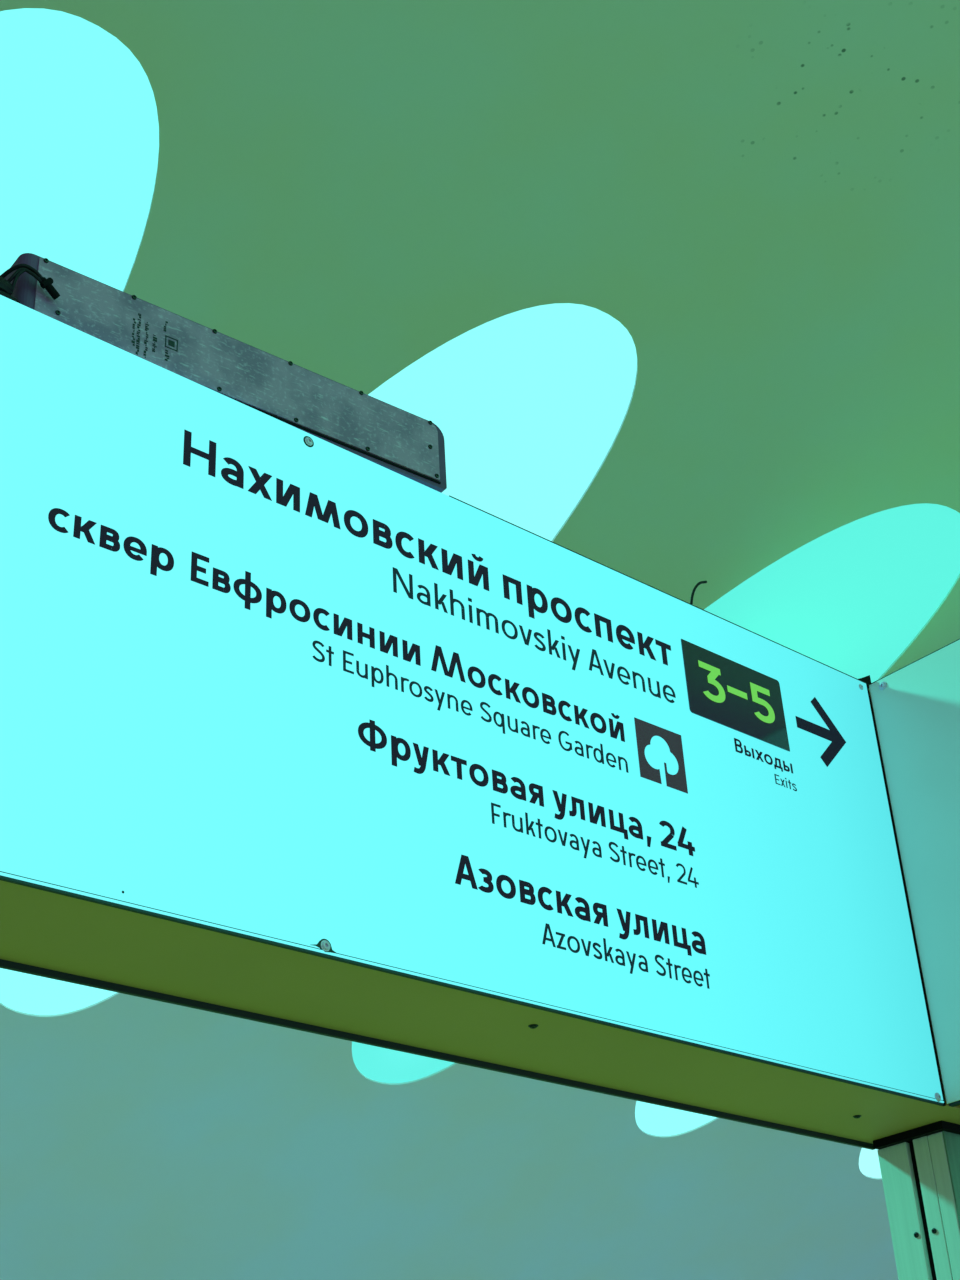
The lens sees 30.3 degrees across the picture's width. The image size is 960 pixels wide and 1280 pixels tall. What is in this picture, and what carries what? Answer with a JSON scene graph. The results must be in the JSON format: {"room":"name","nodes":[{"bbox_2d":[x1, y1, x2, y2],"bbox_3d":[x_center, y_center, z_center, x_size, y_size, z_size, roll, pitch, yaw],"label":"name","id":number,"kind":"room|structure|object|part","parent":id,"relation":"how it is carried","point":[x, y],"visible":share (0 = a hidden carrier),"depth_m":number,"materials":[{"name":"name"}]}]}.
{"room":"subway station","nodes":[
{"label":"subway station","id":0,"kind":"room"},
{"bbox_2d":[0,0,959,1279],"bbox_3d":[2.050,0.280,6.655,18.000,2.823,11.682,21,-39,-35],"label":"ceiling","id":1,"kind":"structure","parent":0,"point":[764,195],"depth_m":6.29,"materials":[{"name":"paint"}]},
{"bbox_2d":[0,968,116,1014],"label":"ceiling light","id":2,"kind":"object","parent":1,"relation":"hanging from","point":[19,991],"depth_m":7.91,"materials":[{"name":"grey plastic"}]},
{"bbox_2d":[0,8,158,290],"bbox_3d":[-2.311,-0.336,5.893,1.288,1.400,3.911,21,-39,-35],"label":"ceiling light","id":3,"kind":"object","parent":1,"relation":"hanging from","point":[79,126],"visible":0.63,"depth_m":5.27,"materials":[{"name":"grey plastic"}]},
{"bbox_2d":[352,1041,453,1082],"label":"ceiling light","id":4,"kind":"object","parent":1,"relation":"hanging from","point":[380,1064],"depth_m":9.06,"materials":[{"name":"grey plastic"}]},
{"bbox_2d":[368,303,636,540],"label":"ceiling light","id":5,"kind":"object","parent":1,"relation":"hanging from","point":[524,409],"depth_m":6.40,"materials":[{"name":"grey plastic"}]},
{"bbox_2d":[635,1101,716,1135],"bbox_3d":[2.236,1.452,9.376,1.288,1.400,3.911,21,-39,-35],"label":"ceiling light","id":6,"kind":"object","parent":1,"relation":"hanging from","point":[653,1119],"visible":0.11,"depth_m":10.22,"materials":[{"name":"grey plastic"}]},
{"bbox_2d":[704,503,959,682],"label":"ceiling light","id":7,"kind":"object","parent":1,"relation":"hanging from","point":[862,597],"depth_m":7.56,"materials":[{"name":"grey plastic"}]},
{"bbox_2d":[859,1148,881,1177],"bbox_3d":[3.751,2.048,10.537,1.288,1.400,3.911,21,-39,-35],"label":"ceiling light","id":8,"kind":"object","parent":1,"relation":"hanging from","point":[869,1165],"visible":0.11,"depth_m":11.30,"materials":[{"name":"grey plastic"}]},
{"bbox_3d":[2.621,4.187,3.904,18.000,0.100,13.030,21,-39,-35],"label":"floor","id":9,"kind":"structure","parent":0,"visible":0},
{"bbox_2d":[873,1120,959,1279],"bbox_3d":[0.583,1.505,1.421,0.180,2.197,0.109,21,-39,-35],"label":"support column","id":10,"kind":"structure","parent":9,"relation":"on","point":[920,1166],"depth_m":1.89,"materials":[{"name":"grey metal"}]},
{"bbox_2d":[0,295,959,1149],"bbox_3d":[-0.346,-0.011,1.427,2.225,0.521,0.150,21,-39,-35],"label":"direction sign","id":11,"kind":"object","parent":10,"relation":"attached to","point":[300,731],"visible":1,"depth_m":1.55,"materials":[{"name":"white metal"}]},
{"bbox_2d":[0,264,59,303],"bbox_3d":[-0.398,-0.288,1.483,0.084,0.054,0.048,21,-39,-35],"label":"power cable","id":12,"kind":"object","parent":11,"relation":"attached to","point":[6,288],"visible":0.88,"depth_m":1.49,"materials":[{"name":"black plastic"}]},
{"bbox_3d":[-0.391,-0.291,1.478,0.025,0.043,0.007,-16,-33,21],"label":"cord","id":13,"kind":"part","parent":12,"relation":"part of","materials":[{"name":"black plastic"}]},
{"bbox_3d":[-0.396,-0.296,1.487,0.059,0.035,0.018,-4,-31,2],"label":"cord","id":14,"kind":"part","parent":12,"relation":"part of","materials":[{"name":"black plastic"}]},
{"bbox_3d":[-0.391,-0.294,1.481,0.051,0.035,0.017,-1,-31,-4],"label":"cord","id":15,"kind":"part","parent":12,"relation":"part of","materials":[{"name":"black plastic"}]},
{"bbox_2d":[5,253,446,492],"bbox_3d":[-0.227,-0.226,1.631,0.444,0.076,0.062,19,-37,-33],"label":"metal box","id":16,"kind":"object","parent":11,"relation":"on","point":[409,445],"visible":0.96,"depth_m":1.61,"materials":[{"name":"grey metal"}]},
{"bbox_3d":[-0.174,-0.198,1.619,0.343,0.002,0.003,19,-37,-33],"label":"rail","id":17,"kind":"part","parent":16,"relation":"part of","materials":[{"name":"grey metal"}]},
{"bbox_2d":[303,436,313,446],"bbox_3d":[-0.156,-0.181,1.618,0.012,0.012,0.001,21,-39,-35],"label":"screw","id":18,"kind":"object","parent":11,"relation":"in","point":[308,441],"depth_m":1.62,"materials":[{"name":"black"}]},
{"bbox_3d":[-0.347,-0.005,1.425,2.225,0.497,0.140,21,-39,-35],"label":"casing","id":19,"kind":"part","parent":11,"relation":"part of","materials":[{"name":"green paint"}]},
{"bbox_3d":[0.210,-0.042,1.910,0.640,0.001,0.010,21,-39,-35],"label":"trim","id":20,"kind":"part","parent":11,"relation":"part of","materials":[{"name":"black"}]},
{"bbox_2d":[690,581,706,604],"bbox_3d":[0.241,-0.047,1.955,0.035,0.055,0.003,21,-39,-35],"label":"cable","id":21,"kind":"object","parent":11,"relation":"on","point":[700,582],"visible":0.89,"depth_m":1.96,"materials":[{"name":"black rubber"}]},
{"bbox_3d":[0.274,0.060,1.901,0.156,0.088,0.001,21,-39,-35],"label":"exit number plate","id":22,"kind":"part","parent":11,"relation":"part of","materials":[{"name":"black plastic"}]},
{"bbox_2d":[869,639,959,1106],"bbox_3d":[0.727,0.161,1.811,0.148,0.501,0.620,21,-39,-35],"label":"sign","id":23,"kind":"object","parent":11,"relation":"attached to","point":[916,706],"visible":1,"depth_m":1.97,"materials":[{"name":"white metal"}]},
{"bbox_3d":[0.664,-0.075,1.898,0.006,0.001,0.616,21,-39,-35],"label":"trim","id":24,"kind":"part","parent":23,"relation":"part of","materials":[{"name":"black"}]},
{"bbox_3d":[0.567,1.514,1.437,0.160,2.178,0.039,21,-39,-35],"label":"cladding panel","id":25,"kind":"part","parent":10,"relation":"part of","materials":[{"name":"metal"}]},
{"bbox_3d":[0.535,1.477,1.370,0.012,2.178,0.019,21,-39,-35],"label":"cladding panel","id":26,"kind":"part","parent":10,"relation":"part of","materials":[{"name":"metal"}]}
]}

